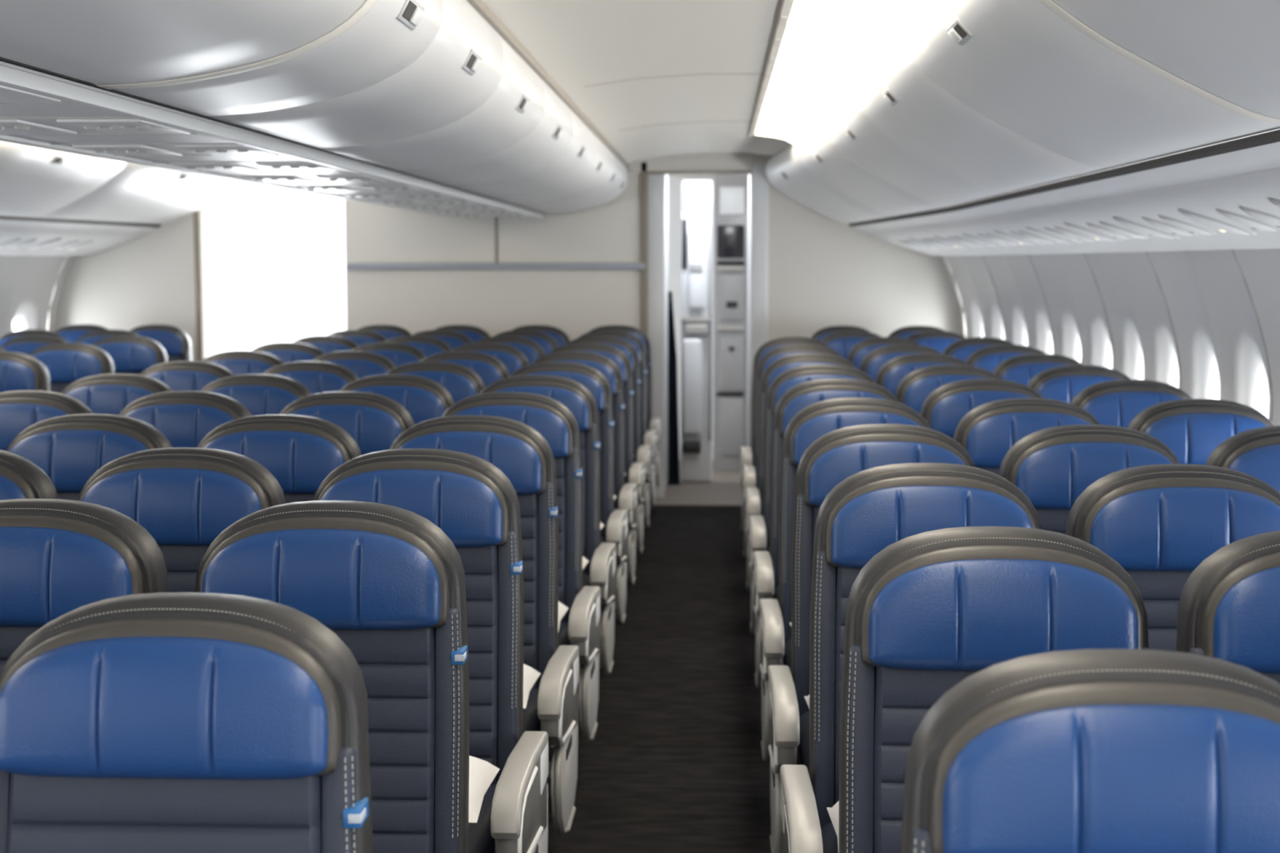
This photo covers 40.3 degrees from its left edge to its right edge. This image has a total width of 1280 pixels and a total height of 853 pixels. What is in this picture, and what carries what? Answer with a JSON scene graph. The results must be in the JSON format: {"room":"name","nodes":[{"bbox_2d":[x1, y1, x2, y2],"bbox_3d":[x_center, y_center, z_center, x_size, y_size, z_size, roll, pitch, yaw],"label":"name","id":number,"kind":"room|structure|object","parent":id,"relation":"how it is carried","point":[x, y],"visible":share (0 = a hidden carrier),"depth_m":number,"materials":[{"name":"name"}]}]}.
{"room":"aircraft cabin","nodes":[
{"label":"aircraft cabin","id":0,"kind":"room"},
{"bbox_2d":[0,255,74,337],"bbox_3d":[-4.318,0.237,5.142,0.446,1.661,13.004,0,5,3],"label":"wall","id":1,"kind":"structure","parent":0,"point":[27,283],"depth_m":11.16,"materials":[{"name":"white plastic"}]},
{"bbox_2d":[0,215,161,256],"bbox_3d":[-3.834,-0.616,5.023,0.815,0.208,12.970,0,5,3],"label":"panel","id":2,"kind":"object","parent":1,"relation":"attached to","point":[19,235],"visible":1,"depth_m":10.44,"materials":[{"name":"white plastic"}]},
{"bbox_2d":[8,161,985,447],"bbox_3d":[-0.903,-0.714,11.874,6.850,2.290,0.965,0,5,3],"label":"wall","id":3,"kind":"structure","parent":0,"point":[579,273],"depth_m":11.39,"materials":[{"name":"white plastic"}]},
{"bbox_2d":[547,505,783,852],"bbox_3d":[-1.126,0.985,6.376,7.000,0.060,15.600,0,5,3],"label":"floor","id":4,"kind":"structure","parent":0,"point":[673,762],"depth_m":5.95,"materials":[{"name":"carpet"}]},
{"bbox_2d":[0,351,49,392],"bbox_3d":[-2.881,0.264,7.577,0.565,1.150,0.700,0,5,3],"label":"seat","id":5,"kind":"object","parent":4,"relation":"on","point":[18,371],"visible":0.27,"depth_m":7.74,"materials":[{"name":"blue leather"}]},
{"bbox_2d":[0,449,57,500],"bbox_3d":[-1.510,0.647,3.527,0.521,1.150,0.700,0,5,3],"label":"seat","id":6,"kind":"object","parent":4,"relation":"on","point":[20,477],"visible":0.21,"depth_m":3.73,"materials":[{"name":"grey leather"}]},
{"bbox_2d":[0,335,67,355],"bbox_3d":[-3.328,0.104,9.281,0.521,1.150,0.700,0,5,3],"label":"seat","id":7,"kind":"object","parent":4,"relation":"on","point":[27,344],"visible":0.17,"depth_m":9.46,"materials":[{"name":"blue leather"}]},
{"bbox_2d":[0,390,93,451],"bbox_3d":[-1.949,0.490,5.186,0.544,1.150,0.700,0,5,3],"label":"seat","id":8,"kind":"object","parent":4,"relation":"on","point":[20,410],"visible":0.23,"depth_m":5.35,"materials":[{"name":"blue leather"}]},
{"bbox_2d":[29,342,114,392],"bbox_3d":[-2.844,0.185,8.418,0.565,1.150,0.700,0,5,3],"label":"seat","id":9,"kind":"object","parent":4,"relation":"on","point":[66,363],"visible":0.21,"depth_m":8.57,"materials":[{"name":"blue leather"}]},
{"bbox_2d":[0,498,167,673],"bbox_3d":[-1.047,0.726,2.686,0.521,1.150,0.700,0,5,3],"label":"seat","id":10,"kind":"object","parent":4,"relation":"on","point":[58,557],"visible":0.41,"depth_m":2.84,"materials":[{"name":"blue leather"}]},
{"bbox_2d":[6,413,172,500],"bbox_3d":[-1.474,0.569,4.346,0.521,1.150,0.700,0,5,3],"label":"seat","id":11,"kind":"object","parent":4,"relation":"on","point":[69,449],"visible":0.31,"depth_m":4.50,"materials":[{"name":"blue leather"}]},
{"bbox_2d":[60,373,172,414],"bbox_3d":[-1.913,0.413,6.005,0.544,1.150,0.700,0,5,3],"label":"seat","id":12,"kind":"object","parent":4,"relation":"on","point":[105,393],"visible":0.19,"depth_m":6.17,"materials":[{"name":"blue leather"}]},
{"bbox_2d":[92,335,167,374],"bbox_3d":[-2.807,0.106,9.258,0.565,1.150,0.700,0,5,3],"label":"seat","id":13,"kind":"object","parent":4,"relation":"on","point":[130,354],"visible":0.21,"depth_m":9.41,"materials":[{"name":"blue leather"}]},
{"bbox_2d":[128,324,191,362],"bbox_3d":[-3.112,-0.054,10.956,0.565,1.150,0.700,0,5,3],"label":"seat","id":14,"kind":"object","parent":4,"relation":"on","point":[176,343],"visible":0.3,"depth_m":11.12,"materials":[{"name":"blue leather"}]},
{"bbox_2d":[77,447,286,592],"bbox_3d":[-1.011,0.649,3.505,0.521,1.150,0.700,0,5,3],"label":"seat","id":15,"kind":"object","parent":4,"relation":"on","point":[184,498],"visible":0.3,"depth_m":3.66,"materials":[{"name":"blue leather"}]},
{"bbox_2d":[119,391,252,447],"bbox_3d":[-1.438,0.492,5.164,0.521,1.150,0.700,0,5,3],"label":"seat","id":16,"kind":"object","parent":4,"relation":"on","point":[184,418],"visible":0.2,"depth_m":5.32,"materials":[{"name":"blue leather"}]},
{"bbox_2d":[0,592,373,852],"bbox_3d":[-0.554,0.805,1.845,0.565,1.150,0.700,0,5,3],"label":"seat","id":17,"kind":"object","parent":4,"relation":"on","point":[154,722],"visible":1,"depth_m":2.01,"materials":[{"name":"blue leather"}]},
{"bbox_2d":[139,360,234,391],"bbox_3d":[-1.876,0.336,6.824,0.544,1.150,0.700,0,5,3],"label":"seat","id":18,"kind":"object","parent":4,"relation":"on","point":[178,375],"visible":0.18,"depth_m":6.99,"materials":[{"name":"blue leather"}]},
{"bbox_2d":[200,350,284,375],"bbox_3d":[-1.840,0.258,7.642,0.544,1.150,0.700,0,5,3],"label":"seat","id":19,"kind":"object","parent":4,"relation":"on","point":[242,362],"visible":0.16,"depth_m":7.82,"materials":[{"name":"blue leather"}]},
{"bbox_2d":[200,373,312,415],"bbox_3d":[-1.402,0.415,5.983,0.521,1.150,0.700,0,5,3],"label":"seat","id":20,"kind":"object","parent":4,"relation":"on","point":[260,393],"visible":0.17,"depth_m":6.14,"materials":[{"name":"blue leather"}]},
{"bbox_2d":[197,414,361,503],"bbox_3d":[-0.975,0.571,4.324,0.521,1.150,0.700,0,5,3],"label":"seat","id":21,"kind":"object","parent":4,"relation":"on","point":[300,452],"visible":0.2,"depth_m":4.48,"materials":[{"name":"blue leather"}]},
{"bbox_2d":[251,342,324,363],"bbox_3d":[-1.804,0.181,8.461,0.544,1.150,0.700,0,5,3],"label":"seat","id":22,"kind":"object","parent":4,"relation":"on","point":[286,352],"visible":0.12,"depth_m":8.64,"materials":[{"name":"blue leather"}]},
{"bbox_2d":[262,360,359,394],"bbox_3d":[-1.365,0.338,6.801,0.521,1.150,0.700,0,5,3],"label":"seat","id":23,"kind":"object","parent":4,"relation":"on","point":[318,377],"visible":0.17,"depth_m":6.97,"materials":[{"name":"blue leather"}]},
{"bbox_2d":[195,500,469,852],"bbox_3d":[-0.518,0.728,2.663,0.565,1.150,0.700,0,5,3],"label":"seat","id":24,"kind":"object","parent":4,"relation":"on","point":[386,580],"visible":0.7,"depth_m":2.83,"materials":[{"name":"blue leather"}]},
{"bbox_2d":[279,391,414,455],"bbox_3d":[-0.938,0.494,5.142,0.521,1.150,0.700,0,5,3],"label":"seat","id":25,"kind":"object","parent":4,"relation":"on","point":[375,421],"visible":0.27,"depth_m":5.30,"materials":[{"name":"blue leather"}]},
{"bbox_2d":[311,351,395,378],"bbox_3d":[-1.329,0.260,7.620,0.521,1.150,0.700,0,5,3],"label":"seat","id":26,"kind":"object","parent":4,"relation":"on","point":[363,364],"visible":0.18,"depth_m":7.79,"materials":[{"name":"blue leather"}]},
{"bbox_2d":[351,342,426,367],"bbox_3d":[-1.293,0.183,8.438,0.521,1.150,0.700,0,5,3],"label":"seat","id":27,"kind":"object","parent":4,"relation":"on","point":[399,353],"visible":0.19,"depth_m":8.62,"materials":[{"name":"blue leather"}]},
{"bbox_2d":[339,374,454,425],"bbox_3d":[-0.902,0.417,5.961,0.521,1.150,0.700,0,5,3],"label":"seat","id":28,"kind":"object","parent":4,"relation":"on","point":[424,398],"visible":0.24,"depth_m":6.12,"materials":[{"name":"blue leather"}]},
{"bbox_2d":[383,335,451,357],"bbox_3d":[-1.257,0.106,9.257,0.521,1.150,0.700,0,5,3],"label":"seat","id":29,"kind":"object","parent":4,"relation":"on","point":[429,346],"visible":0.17,"depth_m":9.44,"materials":[{"name":"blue leather"}]},
{"bbox_2d":[313,448,548,852],"bbox_3d":[-0.481,0.651,3.482,0.565,1.150,0.700,0,5,3],"label":"seat","id":30,"kind":"object","parent":4,"relation":"on","point":[465,495],"visible":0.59,"depth_m":3.64,"materials":[{"name":"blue leather"}]},
{"bbox_2d":[468,755,499,828],"bbox_3d":[-0.441,0.709,3.365,0.300,0.124,0.340,0,5,3],"label":"pillow","id":31,"kind":"object","parent":30,"relation":"on","point":[482,773],"visible":0.1,"depth_m":3.36,"materials":[{"name":"white fabric"}]},
{"bbox_2d":[385,361,484,403],"bbox_3d":[-0.866,0.340,6.779,0.521,1.150,0.700,0,5,3],"label":"seat","id":32,"kind":"object","parent":4,"relation":"on","point":[460,381],"visible":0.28,"depth_m":6.95,"materials":[{"name":"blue leather"}]},
{"bbox_2d":[421,351,509,387],"bbox_3d":[-0.830,0.263,7.598,0.521,1.150,0.700,0,5,3],"label":"seat","id":33,"kind":"object","parent":4,"relation":"on","point":[491,370],"visible":0.2,"depth_m":7.78,"materials":[{"name":"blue leather"}]},
{"bbox_2d":[389,415,578,835],"bbox_3d":[-0.445,0.574,4.300,0.565,1.150,0.700,0,5,3],"label":"seat","id":34,"kind":"object","parent":4,"relation":"on","point":[514,447],"visible":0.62,"depth_m":4.46,"materials":[{"name":"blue leather"}]},
{"bbox_2d":[449,342,528,375],"bbox_3d":[-0.794,0.185,8.416,0.521,1.150,0.700,0,5,3],"label":"seat","id":35,"kind":"object","parent":4,"relation":"on","point":[513,359],"visible":0.13,"depth_m":8.60,"materials":[{"name":"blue leather"}]},
{"bbox_2d":[475,335,545,364],"bbox_3d":[-0.757,0.108,9.235,0.521,1.150,0.700,0,5,3],"label":"seat","id":36,"kind":"object","parent":4,"relation":"on","point":[532,351],"visible":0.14,"depth_m":9.42,"materials":[{"name":"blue leather"}]},
{"bbox_2d":[441,391,600,778],"bbox_3d":[-0.409,0.496,5.119,0.565,1.150,0.700,0,5,3],"label":"seat","id":37,"kind":"object","parent":4,"relation":"on","point":[579,626],"visible":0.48,"depth_m":5.28,"materials":[{"name":"grey leather"}]},
{"bbox_2d":[479,374,616,675],"bbox_3d":[-0.373,0.419,5.938,0.565,1.150,0.700,0,5,3],"label":"seat","id":38,"kind":"object","parent":4,"relation":"on","point":[600,569],"visible":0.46,"depth_m":6.10,"materials":[{"name":"grey leather"}]},
{"bbox_2d":[508,361,627,668],"bbox_3d":[-0.337,0.342,6.756,0.565,1.150,0.700,0,5,3],"label":"seat","id":39,"kind":"object","parent":4,"relation":"on","point":[615,529],"visible":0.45,"depth_m":6.92,"materials":[{"name":"grey leather"}]},
{"bbox_2d":[531,351,637,608],"bbox_3d":[-0.300,0.265,7.575,0.565,1.150,0.700,0,5,3],"label":"seat","id":40,"kind":"object","parent":4,"relation":"on","point":[626,495],"visible":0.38,"depth_m":7.74,"materials":[{"name":"grey leather"}]},
{"bbox_2d":[550,342,644,562],"bbox_3d":[-0.264,0.187,8.393,0.565,1.150,0.700,0,5,3],"label":"seat","id":41,"kind":"object","parent":4,"relation":"on","point":[635,472],"visible":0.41,"depth_m":8.56,"materials":[{"name":"grey leather"}]},
{"bbox_2d":[564,336,651,528],"bbox_3d":[-0.228,0.110,9.212,0.565,1.150,0.700,0,5,3],"label":"seat","id":42,"kind":"object","parent":4,"relation":"on","point":[642,453],"visible":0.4,"depth_m":9.38,"materials":[{"name":"grey leather"}]},
{"bbox_2d":[577,329,656,506],"bbox_3d":[-0.192,0.033,10.030,0.565,1.150,0.700,0,5,3],"label":"seat","id":43,"kind":"object","parent":4,"relation":"on","point":[647,437],"visible":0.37,"depth_m":10.20,"materials":[{"name":"grey leather"}]},
{"bbox_2d":[588,324,661,488],"bbox_3d":[-0.156,-0.044,10.849,0.565,1.150,0.700,0,5,3],"label":"seat","id":44,"kind":"object","parent":4,"relation":"on","point":[652,424],"visible":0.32,"depth_m":11.02,"materials":[{"name":"grey leather"}]},
{"bbox_2d":[740,337,831,530],"bbox_3d":[0.797,0.121,9.100,0.544,1.150,0.700,0,5,3],"label":"seat","id":45,"kind":"object","parent":4,"relation":"on","point":[747,453],"visible":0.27,"depth_m":9.29,"materials":[{"name":"grey leather"}]},
{"bbox_2d":[742,344,842,558],"bbox_3d":[0.760,0.200,8.260,0.544,1.150,0.700,0,5,3],"label":"seat","id":46,"kind":"object","parent":4,"relation":"on","point":[750,473],"visible":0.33,"depth_m":8.45,"materials":[{"name":"grey leather"}]},
{"bbox_2d":[745,353,857,591],"bbox_3d":[0.723,0.279,7.419,0.544,1.150,0.700,0,5,3],"label":"seat","id":47,"kind":"object","parent":4,"relation":"on","point":[754,504],"visible":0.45,"depth_m":7.60,"materials":[{"name":"grey leather"}]},
{"bbox_2d":[748,364,875,633],"bbox_3d":[0.685,0.359,6.579,0.544,1.150,0.700,0,5,3],"label":"seat","id":48,"kind":"object","parent":4,"relation":"on","point":[759,527],"visible":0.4,"depth_m":6.76,"materials":[{"name":"grey leather"}]},
{"bbox_2d":[753,378,898,688],"bbox_3d":[0.648,0.438,5.738,0.544,1.150,0.700,0,5,3],"label":"seat","id":49,"kind":"object","parent":4,"relation":"on","point":[766,566],"visible":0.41,"depth_m":5.92,"materials":[{"name":"grey leather"}]},
{"bbox_2d":[759,397,931,761],"bbox_3d":[0.611,0.517,4.898,0.544,1.150,0.700,0,5,3],"label":"seat","id":50,"kind":"object","parent":4,"relation":"on","point":[816,420],"visible":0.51,"depth_m":5.07,"materials":[{"name":"grey leather"}]},
{"bbox_2d":[820,330,881,359],"bbox_3d":[1.214,0.043,9.924,0.544,1.150,0.700,0,5,3],"label":"seat","id":51,"kind":"object","parent":4,"relation":"on","point":[842,342],"visible":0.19,"depth_m":10.09,"materials":[{"name":"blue leather"}]},
{"bbox_2d":[767,423,974,852],"bbox_3d":[0.574,0.597,4.057,0.544,1.150,0.700,0,5,3],"label":"seat","id":52,"kind":"object","parent":4,"relation":"on","point":[837,455],"visible":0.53,"depth_m":4.23,"materials":[{"name":"grey leather"}]},
{"bbox_2d":[847,337,920,369],"bbox_3d":[1.308,0.123,9.078,0.521,1.150,0.700,0,5,3],"label":"seat","id":53,"kind":"object","parent":4,"relation":"on","point":[860,351],"visible":0.19,"depth_m":9.26,"materials":[{"name":"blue leather"}]},
{"bbox_2d":[859,344,942,382],"bbox_3d":[1.270,0.202,8.237,0.521,1.150,0.700,0,5,3],"label":"seat","id":54,"kind":"object","parent":4,"relation":"on","point":[873,362],"visible":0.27,"depth_m":8.42,"materials":[{"name":"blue leather"}]},
{"bbox_2d":[779,462,1041,852],"bbox_3d":[0.537,0.676,3.217,0.544,1.150,0.700,0,5,3],"label":"seat","id":55,"kind":"object","parent":4,"relation":"on","point":[872,509],"visible":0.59,"depth_m":3.39,"materials":[{"name":"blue leather"}]},
{"bbox_2d":[875,353,968,395],"bbox_3d":[1.233,0.281,7.397,0.521,1.150,0.700,0,5,3],"label":"seat","id":56,"kind":"object","parent":4,"relation":"on","point":[892,372],"visible":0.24,"depth_m":7.58,"materials":[{"name":"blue leather"}]},
{"bbox_2d":[906,330,965,353],"bbox_3d":[1.704,0.045,9.902,0.521,1.150,0.700,0,5,3],"label":"seat","id":57,"kind":"object","parent":4,"relation":"on","point":[939,340],"visible":0.16,"depth_m":10.08,"materials":[{"name":"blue leather"}]},
{"bbox_2d":[894,364,1000,413],"bbox_3d":[1.196,0.361,6.556,0.521,1.150,0.700,0,5,3],"label":"seat","id":58,"kind":"object","parent":4,"relation":"on","point":[913,389],"visible":0.21,"depth_m":6.73,"materials":[{"name":"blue leather"}]},
{"bbox_2d":[942,337,1013,361],"bbox_3d":[1.807,0.125,9.056,0.521,1.150,0.700,0,5,3],"label":"seat","id":59,"kind":"object","parent":4,"relation":"on","point":[961,349],"visible":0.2,"depth_m":9.24,"materials":[{"name":"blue leather"}]},
{"bbox_2d":[920,378,1043,438],"bbox_3d":[1.159,0.440,5.716,0.521,1.150,0.700,0,5,3],"label":"seat","id":60,"kind":"object","parent":4,"relation":"on","point":[944,409],"visible":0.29,"depth_m":5.88,"materials":[{"name":"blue leather"}]},
{"bbox_2d":[839,526,1148,852],"bbox_3d":[0.500,0.755,2.377,0.544,1.150,0.700,0,5,3],"label":"seat","id":61,"kind":"object","parent":4,"relation":"on","point":[930,611],"visible":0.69,"depth_m":2.55,"materials":[{"name":"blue leather"}]},
{"bbox_2d":[964,344,1044,372],"bbox_3d":[1.770,0.204,8.215,0.521,1.150,0.700,0,5,3],"label":"seat","id":62,"kind":"object","parent":4,"relation":"on","point":[988,357],"visible":0.17,"depth_m":8.40,"materials":[{"name":"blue leather"}]},
{"bbox_2d":[952,398,1099,475],"bbox_3d":[1.122,0.519,4.875,0.521,1.150,0.700,0,5,3],"label":"seat","id":63,"kind":"object","parent":4,"relation":"on","point":[989,430],"visible":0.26,"depth_m":5.04,"materials":[{"name":"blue leather"}]},
{"bbox_2d":[992,353,1083,386],"bbox_3d":[1.733,0.283,7.375,0.521,1.150,0.700,0,5,3],"label":"seat","id":64,"kind":"object","parent":4,"relation":"on","point":[1020,369],"visible":0.13,"depth_m":7.55,"materials":[{"name":"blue leather"}]},
{"bbox_2d":[1026,364,1130,403],"bbox_3d":[1.696,0.363,6.535,0.521,1.150,0.700,0,5,3],"label":"seat","id":65,"kind":"object","parent":4,"relation":"on","point":[1062,383],"visible":0.21,"depth_m":6.71,"materials":[{"name":"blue leather"}]},
{"bbox_2d":[998,424,1179,534],"bbox_3d":[1.085,0.599,4.035,0.521,1.150,0.700,0,5,3],"label":"seat","id":66,"kind":"object","parent":4,"relation":"on","point":[1053,466],"visible":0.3,"depth_m":4.20,"materials":[{"name":"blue leather"}]},
{"bbox_2d":[901,648,1279,852],"bbox_3d":[0.462,0.834,1.536,0.544,1.150,0.700,0,5,3],"label":"seat","id":67,"kind":"object","parent":4,"relation":"on","point":[1084,750],"visible":1,"depth_m":1.69,"materials":[{"name":"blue leather"}]},
{"bbox_2d":[1070,379,1191,427],"bbox_3d":[1.659,0.442,5.694,0.521,1.150,0.700,0,5,3],"label":"seat","id":68,"kind":"object","parent":4,"relation":"on","point":[1117,402],"visible":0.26,"depth_m":5.86,"materials":[{"name":"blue leather"}]},
{"bbox_2d":[1066,463,1279,651],"bbox_3d":[1.048,0.678,3.195,0.521,1.150,0.700,0,5,3],"label":"seat","id":69,"kind":"object","parent":4,"relation":"on","point":[1159,522],"visible":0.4,"depth_m":3.35,"materials":[{"name":"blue leather"}]},
{"bbox_2d":[1127,398,1274,465],"bbox_3d":[1.621,0.521,4.854,0.521,1.150,0.700,0,5,3],"label":"seat","id":70,"kind":"object","parent":4,"relation":"on","point":[1192,428],"visible":0.23,"depth_m":5.01,"materials":[{"name":"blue leather"}]},
{"bbox_2d":[1176,530,1279,684],"bbox_3d":[1.010,0.757,2.354,0.521,1.150,0.700,0,5,3],"label":"seat","id":71,"kind":"object","parent":4,"relation":"on","point":[1228,609],"visible":0.5,"depth_m":2.54,"materials":[{"name":"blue leather"}]},
{"bbox_2d":[1204,425,1279,493],"bbox_3d":[1.584,0.601,4.013,0.521,1.150,0.700,0,5,3],"label":"seat","id":72,"kind":"object","parent":4,"relation":"on","point":[1254,452],"visible":0.14,"depth_m":4.20,"materials":[{"name":"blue leather"}]},
{"bbox_2d":[668,177,714,460],"bbox_3d":[0.400,-0.879,13.623,4.400,2.290,0.100,0,5,3],"label":"wall","id":73,"kind":"structure","parent":0,"point":[674,184],"depth_m":13.54,"materials":[{"name":"white plastic"}]},
{"bbox_2d":[649,459,742,506],"bbox_3d":[0.432,0.385,12.404,1.220,0.004,2.540,0,5,3],"label":"floor","id":74,"kind":"structure","parent":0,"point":[725,488],"depth_m":11.74,"materials":[{"name":"grey"}]},
{"bbox_2d":[680,179,712,481],"bbox_3d":[0.396,-0.659,12.171,0.220,2.115,0.190,0,5,3],"label":"tall cabinet","id":75,"kind":"object","parent":74,"relation":"on","point":[696,243],"visible":1,"depth_m":12.13,"materials":[{"name":"white"}]},
{"bbox_2d":[626,153,773,497],"bbox_3d":[0.411,-0.699,11.825,1.020,2.270,0.950,0,5,3],"label":"doorframe","id":76,"kind":"object","parent":74,"relation":"on","point":[658,169],"visible":0.56,"depth_m":11.36,"materials":[{"name":"white plastic"}]},
{"bbox_2d":[667,291,679,484],"bbox_3d":[0.238,-0.263,12.080,0.085,1.345,0.040,0,5,3],"label":"curtain","id":77,"kind":"object","parent":76,"relation":"hanging from","point":[673,461],"visible":1,"depth_m":12.09,"materials":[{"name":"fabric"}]},
{"bbox_2d":[713,174,748,471],"bbox_3d":[1.021,-0.792,13.182,0.920,2.200,0.740,0,5,3],"label":"tall cabinet","id":78,"kind":"object","parent":74,"relation":"on","point":[731,191],"visible":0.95,"depth_m":12.86,"materials":[{"name":"white plastic"}]},
{"bbox_2d":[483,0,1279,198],"bbox_3d":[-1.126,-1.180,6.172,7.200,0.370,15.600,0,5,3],"label":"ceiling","id":79,"kind":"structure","parent":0,"point":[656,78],"depth_m":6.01,"materials":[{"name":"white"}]},
{"bbox_2d":[0,140,126,217],"bbox_3d":[-3.154,-1.278,8.766,0.553,0.403,1.622,1,5,5],"label":"bin","id":80,"kind":"object","parent":79,"relation":"attached to","point":[35,181],"visible":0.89,"depth_m":8.95,"materials":[{"name":"white plastic"}]},
{"bbox_2d":[35,162,237,224],"bbox_3d":[-2.980,-1.439,10.477,0.551,0.403,1.880,1,5,6],"label":"bin","id":81,"kind":"object","parent":79,"relation":"attached to","point":[138,193],"visible":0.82,"depth_m":10.34,"materials":[{"name":"white plastic"}]},
{"bbox_2d":[0,0,364,84],"bbox_3d":[-0.726,-0.716,2.488,0.525,0.342,1.113,0,5,3],"label":"bin","id":82,"kind":"object","parent":79,"relation":"attached to","point":[95,42],"visible":1,"depth_m":2.66,"materials":[{"name":"white plastic"}]},
{"bbox_2d":[95,0,377,88],"bbox_3d":[-0.623,-0.937,4.840,0.530,0.346,12.950,0,5,3],"label":"bin","id":83,"kind":"object","parent":79,"relation":"attached to","point":[366,6],"visible":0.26,"depth_m":3.04,"materials":[{"name":"white plastic"}]},
{"bbox_2d":[0,57,544,218],"bbox_3d":[-1.184,-0.777,4.880,0.596,0.070,12.950,0,5,3],"label":"panel","id":84,"kind":"object","parent":83,"relation":"attached to","point":[40,109],"visible":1,"depth_m":4.37,"materials":[{"name":"white plastic"}]},
{"bbox_2d":[114,0,442,115],"bbox_3d":[-0.688,-0.798,3.358,0.525,0.342,0.623,0,5,3],"label":"bin","id":85,"kind":"object","parent":79,"relation":"attached to","point":[389,37],"visible":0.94,"depth_m":3.35,"materials":[{"name":"white plastic"}]},
{"bbox_2d":[208,0,503,148],"bbox_3d":[-0.651,-0.877,4.194,0.525,0.342,1.043,0,5,3],"label":"bin","id":86,"kind":"object","parent":79,"relation":"attached to","point":[462,67],"visible":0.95,"depth_m":4.10,"materials":[{"name":"white plastic"}]},
{"bbox_2d":[321,35,545,170],"bbox_3d":[-0.603,-0.980,5.288,0.525,0.342,1.143,0,5,3],"label":"bin","id":87,"kind":"object","parent":79,"relation":"attached to","point":[517,106],"visible":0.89,"depth_m":5.19,"materials":[{"name":"white plastic"}]},
{"bbox_2d":[399,79,573,185],"bbox_3d":[-0.552,-1.088,6.432,0.525,0.342,1.143,0,5,3],"label":"bin","id":88,"kind":"object","parent":79,"relation":"attached to","point":[553,134],"visible":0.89,"depth_m":6.35,"materials":[{"name":"white plastic"}]},
{"bbox_2d":[450,109,593,195],"bbox_3d":[-0.501,-1.196,7.576,0.525,0.342,1.143,0,5,3],"label":"bin","id":89,"kind":"object","parent":79,"relation":"attached to","point":[575,157],"visible":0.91,"depth_m":7.50,"materials":[{"name":"white plastic"}]},
{"bbox_2d":[466,0,628,167],"bbox_3d":[-1.183,-1.093,4.876,1.652,0.040,13.000,0,5,3],"label":"trim","id":90,"kind":"structure","parent":79,"relation":"attached to","point":[480,6],"depth_m":5.48,"materials":[{"name":"beige plastic"}]},
{"bbox_2d":[487,131,608,204],"bbox_3d":[-0.451,-1.304,8.719,0.525,0.342,1.143,0,5,3],"label":"bin","id":91,"kind":"object","parent":79,"relation":"attached to","point":[597,168],"visible":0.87,"depth_m":8.65,"materials":[{"name":"white plastic"}]},
{"bbox_2d":[515,147,621,210],"bbox_3d":[-0.400,-1.412,9.863,0.525,0.342,1.143,0,5,3],"label":"bin","id":92,"kind":"object","parent":79,"relation":"attached to","point":[610,180],"visible":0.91,"depth_m":9.80,"materials":[{"name":"white plastic"}]},
{"bbox_2d":[538,160,627,214],"bbox_3d":[-0.356,-1.506,10.858,0.525,0.342,0.843,0,5,3],"label":"bin","id":93,"kind":"object","parent":79,"relation":"attached to","point":[622,184],"visible":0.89,"depth_m":10.82,"materials":[{"name":"white plastic"}]},
{"bbox_2d":[765,142,895,223],"bbox_3d":[1.100,-1.422,10.299,0.551,0.403,1.880,0,5,-1],"label":"bin","id":94,"kind":"object","parent":79,"relation":"attached to","point":[784,171],"visible":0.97,"depth_m":10.19,"materials":[{"name":"white plastic"}]},
{"bbox_2d":[756,0,927,143],"bbox_3d":[0.539,-1.050,4.145,0.275,0.112,10.890,0,5,3],"label":"lamp","id":95,"kind":"object","parent":79,"relation":"attached to","point":[829,47],"depth_m":5.65,"materials":[{"name":"white plastic"}]},
{"bbox_2d":[796,120,949,216],"bbox_3d":[1.122,-1.260,8.579,0.553,0.403,1.622,0,5,0],"label":"bin","id":96,"kind":"object","parent":79,"relation":"attached to","point":[819,156],"visible":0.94,"depth_m":8.49,"materials":[{"name":"white plastic"}]},
{"bbox_2d":[830,82,1010,206],"bbox_3d":[1.090,-1.110,6.986,0.552,0.403,1.593,0,5,3],"label":"bin","id":97,"kind":"object","parent":79,"relation":"attached to","point":[853,133],"visible":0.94,"depth_m":6.86,"materials":[{"name":"white plastic"}]},
{"bbox_2d":[860,20,1111,192],"bbox_3d":[1.022,-0.960,5.404,0.550,0.403,1.573,0,5,3],"label":"bin","id":98,"kind":"object","parent":79,"relation":"attached to","point":[896,95],"visible":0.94,"depth_m":5.23,"materials":[{"name":"white plastic"}]},
{"bbox_2d":[909,0,1279,168],"bbox_3d":[0.953,-0.815,3.862,0.550,0.403,1.513,0,5,3],"label":"bin","id":99,"kind":"object","parent":79,"relation":"attached to","point":[1020,65],"visible":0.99,"depth_m":3.74,"materials":[{"name":"white plastic"}]},
{"bbox_2d":[1038,0,1279,124],"bbox_3d":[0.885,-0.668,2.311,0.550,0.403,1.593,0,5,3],"label":"bin","id":100,"kind":"object","parent":79,"relation":"attached to","point":[1229,50],"visible":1,"depth_m":2.82,"materials":[{"name":"white plastic"}]},
{"bbox_2d":[941,248,1279,426],"bbox_3d":[1.952,0.263,4.867,0.446,1.661,13.004,0,5,2],"label":"wall","id":101,"kind":"structure","parent":0,"point":[1203,324],"depth_m":7.13,"materials":[{"name":"white plastic"}]},
{"bbox_2d":[848,128,1279,256],"bbox_3d":[1.466,-0.594,4.791,0.815,0.208,12.970,0,5,3],"label":"panel","id":102,"kind":"object","parent":101,"relation":"attached to","point":[1225,195],"visible":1,"depth_m":5.25,"materials":[{"name":"white plastic"}]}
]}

